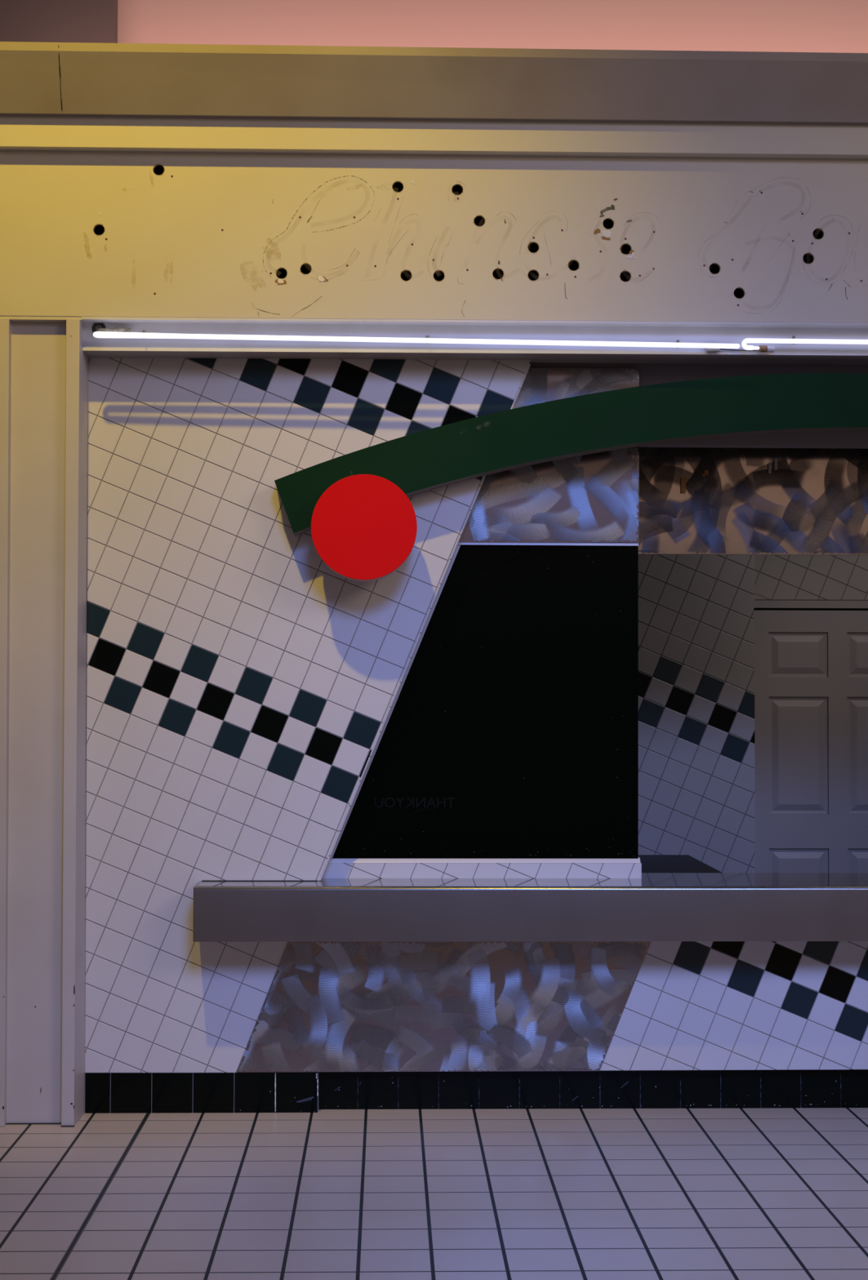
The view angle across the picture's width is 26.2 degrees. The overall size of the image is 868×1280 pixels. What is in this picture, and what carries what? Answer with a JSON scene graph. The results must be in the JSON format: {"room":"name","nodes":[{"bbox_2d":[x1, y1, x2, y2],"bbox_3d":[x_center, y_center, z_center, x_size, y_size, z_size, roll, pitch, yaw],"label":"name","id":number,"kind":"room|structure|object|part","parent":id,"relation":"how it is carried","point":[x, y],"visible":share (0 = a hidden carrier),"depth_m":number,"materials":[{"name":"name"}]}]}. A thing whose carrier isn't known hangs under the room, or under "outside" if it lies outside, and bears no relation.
{"room":"mall food court","nodes":[
{"label":"mall food court","id":0,"kind":"room"},
{"bbox_2d":[0,318,88,1127],"bbox_3d":[-1.884,0.293,6.940,1.181,2.935,0.343,0,-2,-1],"label":"pillar","id":1,"kind":"structure","parent":0,"point":[44,365],"depth_m":6.82,"materials":[{"name":"paint"}]},
{"bbox_2d":[0,0,117,43],"bbox_3d":[-3.954,-3.457,9.790,4.560,4.400,0.137,0,-2,-1],"label":"wall","id":2,"kind":"structure","parent":0,"point":[95,21],"depth_m":9.77,"materials":[{"name":"grey paint"}]},
{"bbox_2d":[0,1107,867,1279],"bbox_3d":[0.425,1.662,2.803,9.000,0.050,13.600,0,-2,-1],"label":"floor","id":3,"kind":"structure","parent":0,"point":[699,1193],"depth_m":5.84,"materials":[{"name":"white tile"}]},
{"bbox_2d":[84,357,867,1072],"bbox_3d":[0.360,0.279,7.056,3.336,2.686,0.015,0,-2,-1],"label":"wall","id":4,"kind":"structure","parent":0,"point":[241,687],"depth_m":7.03,"materials":[{"name":"tile"}]},
{"bbox_2d":[319,364,530,880],"bbox_3d":[-0.033,-0.071,7.110,0.794,1.957,0.120,0,-2,-1],"label":"trim","id":5,"kind":"structure","parent":4,"relation":"attached to","point":[529,365],"depth_m":7.05,"materials":[{"name":"grey metal"}]},
{"bbox_2d":[0,41,867,364],"bbox_3d":[0.182,-1.659,6.954,5.300,1.188,0.502,0,-2,-1],"label":"fascia","id":6,"kind":"object","parent":4,"relation":"attached to","point":[398,192],"visible":1,"depth_m":6.86,"materials":[{"name":"paint"}]},
{"bbox_2d":[92,323,758,351],"bbox_3d":[-0.023,-1.125,6.898,2.482,0.100,0.105,0,-2,-1],"label":"tube","id":7,"kind":"object","parent":6,"relation":"attached to","point":[99,330],"visible":1,"depth_m":6.85,"materials":[{"name":"white glass"}]},
{"bbox_3d":[0.183,-1.493,6.891,5.300,0.638,0.014,0,-2,-1],"label":"sign panel","id":8,"kind":"part","parent":6,"relation":"part of","materials":[{"name":"beige paint"}]},
{"bbox_3d":[0.181,-1.902,7.004,5.300,0.235,0.317,0,-2,-1],"label":"moulding","id":9,"kind":"part","parent":6,"relation":"part of","materials":[{"name":"beige paint"}]},
{"bbox_2d":[741,335,867,352],"bbox_3d":[1.865,-1.100,6.955,1.455,0.068,0.069,0,-2,-1],"label":"tube","id":10,"kind":"object","parent":6,"relation":"attached to","point":[765,348],"visible":1,"depth_m":6.91,"materials":[{"name":"white glass"}]},
{"bbox_2d":[236,941,650,1072],"bbox_3d":[0.039,1.373,7.002,1.552,0.487,0.007,0,-2,-1],"label":"panel","id":11,"kind":"object","parent":4,"relation":"attached to","point":[387,1006],"visible":1,"depth_m":7.00,"materials":[{"name":"grey"}]},
{"bbox_2d":[84,1069,867,1112],"bbox_3d":[0.633,1.692,7.068,3.870,0.159,0.118,0,-2,-1],"label":"baseboard","id":12,"kind":"structure","parent":4,"relation":"attached to","point":[268,1091],"depth_m":7.05,"materials":[{"name":"black tile"}]},
{"bbox_2d":[322,856,641,878],"bbox_3d":[0.179,0.873,7.175,1.225,0.079,0.101,0,-2,-1],"label":"sill","id":13,"kind":"structure","parent":4,"relation":"attached to","point":[335,868],"depth_m":7.13,"materials":[{"name":"tile"}]},
{"bbox_2d":[330,542,638,858],"bbox_3d":[0.187,0.232,7.160,1.195,1.213,0.022,0,-2,-1],"label":"window","id":14,"kind":"structure","parent":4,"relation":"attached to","point":[509,731],"depth_m":7.16,"materials":[{"name":"black glass"}]},
{"bbox_3d":[-0.154,0.234,7.150,0.512,1.205,0.016,0,-2,-1],"label":"trim","id":15,"kind":"part","parent":14,"relation":"part of","materials":[{"name":"silver metal"}]},
{"bbox_3d":[0.438,-0.368,7.181,0.696,0.011,0.014,0,-2,-1],"label":"trim","id":16,"kind":"part","parent":14,"relation":"part of","materials":[{"name":"silver metal"}]},
{"bbox_2d":[193,872,867,942],"bbox_3d":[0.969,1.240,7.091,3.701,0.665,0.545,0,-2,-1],"label":"countertop","id":17,"kind":"structure","parent":4,"relation":"attached to","point":[655,906],"depth_m":6.82,"materials":[{"name":"metal"}]},
{"bbox_2d":[197,872,867,886],"bbox_3d":[0.975,0.913,7.111,3.689,0.003,0.527,0,-2,-1],"label":"countertop","id":18,"kind":"structure","parent":17,"relation":"on","point":[648,879],"depth_m":7.00,"materials":[{"name":"silver metal"}]},
{"bbox_2d":[274,373,867,535],"bbox_3d":[1.091,-0.693,7.031,3.371,0.611,0.119,0,-2,-1],"label":"band","id":19,"kind":"object","parent":4,"relation":"attached to","point":[452,453],"visible":0.91,"depth_m":6.96,"materials":[{"name":"green paint"}]},
{"bbox_2d":[311,474,417,581],"bbox_3d":[-0.257,-0.410,6.872,0.386,0.386,0.114,0,-2,-1],"label":"disc","id":20,"kind":"object","parent":19,"relation":"attached to","point":[364,526],"visible":1,"depth_m":6.82,"materials":[{"name":"red plastic"}]},
{"bbox_2d":[117,0,867,53],"bbox_3d":[0.261,-3.439,10.015,13.000,4.400,0.100,0,-2,-1],"label":"wall","id":21,"kind":"structure","parent":0,"point":[832,26],"depth_m":9.96,"materials":[{"name":"pink paint"}]},
{"bbox_2d":[637,854,721,872],"bbox_3d":[0.573,1.365,7.800,1.124,0.859,0.880,0,-2,-1],"label":"countertop","id":22,"kind":"structure","parent":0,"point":[649,863],"depth_m":7.77,"materials":[{"name":"black"}]},
{"bbox_2d":[637,554,755,872],"bbox_3d":[1.099,0.339,9.202,0.859,3.000,0.530,0,-2,-1],"label":"wall","id":23,"kind":"structure","parent":0,"point":[695,613],"depth_m":8.94,"materials":[{"name":"grey tile"}]},
{"bbox_2d":[528,362,867,543],"bbox_3d":[1.300,-0.117,7.246,2.240,1.930,0.078,0,-2,-1],"label":"wall","id":24,"kind":"structure","parent":0,"point":[649,374],"depth_m":7.23,"materials":[{"name":"paint"}]},
{"bbox_2d":[458,368,638,542],"bbox_3d":[0.439,-0.712,7.190,0.701,0.677,0.022,0,-2,-1],"label":"panel","id":25,"kind":"object","parent":24,"relation":"attached to","point":[589,498],"visible":0.66,"depth_m":7.18,"materials":[{"name":"grey"}]},
{"bbox_2d":[635,447,867,555],"bbox_3d":[1.435,-0.680,7.460,1.415,0.681,0.050,0,-2,-1],"label":"panel","id":26,"kind":"object","parent":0,"point":[692,500],"visible":0.51,"depth_m":7.44,"materials":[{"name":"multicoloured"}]},
{"bbox_2d":[753,555,867,599],"bbox_3d":[2.209,0.356,9.644,1.900,3.000,0.200,0,-2,-1],"label":"wall","id":27,"kind":"structure","parent":0,"point":[776,577],"depth_m":9.56,"materials":[{"name":"grey tile"}]},
{"bbox_2d":[753,600,867,872],"bbox_3d":[2.060,0.814,9.541,1.600,2.077,0.090,0,-2,-1],"label":"door","id":28,"kind":"structure","parent":27,"relation":"in","point":[811,668],"depth_m":9.52,"materials":[{"name":"paint"}]},
{"bbox_3d":[1.856,0.075,9.530,0.305,0.231,0.012,0,-2,-1],"label":"panel","id":29,"kind":"part","parent":28,"relation":"part of","materials":[{"name":"paint"}]},
{"bbox_3d":[1.855,0.588,9.514,0.305,0.598,0.012,0,-2,-1],"label":"panel","id":30,"kind":"part","parent":28,"relation":"part of","materials":[{"name":"paint"}]},
{"bbox_3d":[1.853,1.375,9.489,0.305,0.631,0.012,0,-2,-1],"label":"panel","id":31,"kind":"part","parent":28,"relation":"part of","materials":[{"name":"paint"}]},
{"bbox_3d":[2.060,0.826,9.536,1.600,2.053,0.080,0,-2,-1],"label":"frame","id":32,"kind":"part","parent":28,"relation":"part of","materials":[{"name":"paint"}]},
{"bbox_3d":[2.257,0.589,9.524,0.305,0.598,0.012,0,-2,-1],"label":"panel","id":33,"kind":"part","parent":28,"relation":"part of","materials":[{"name":"paint"}]},
{"bbox_3d":[2.258,0.077,9.540,0.305,0.231,0.012,0,-2,-1],"label":"panel","id":34,"kind":"part","parent":28,"relation":"part of","materials":[{"name":"paint"}]},
{"bbox_3d":[2.255,1.376,9.500,0.305,0.631,0.012,0,-2,-1],"label":"panel","id":35,"kind":"part","parent":28,"relation":"part of","materials":[{"name":"paint"}]}
]}

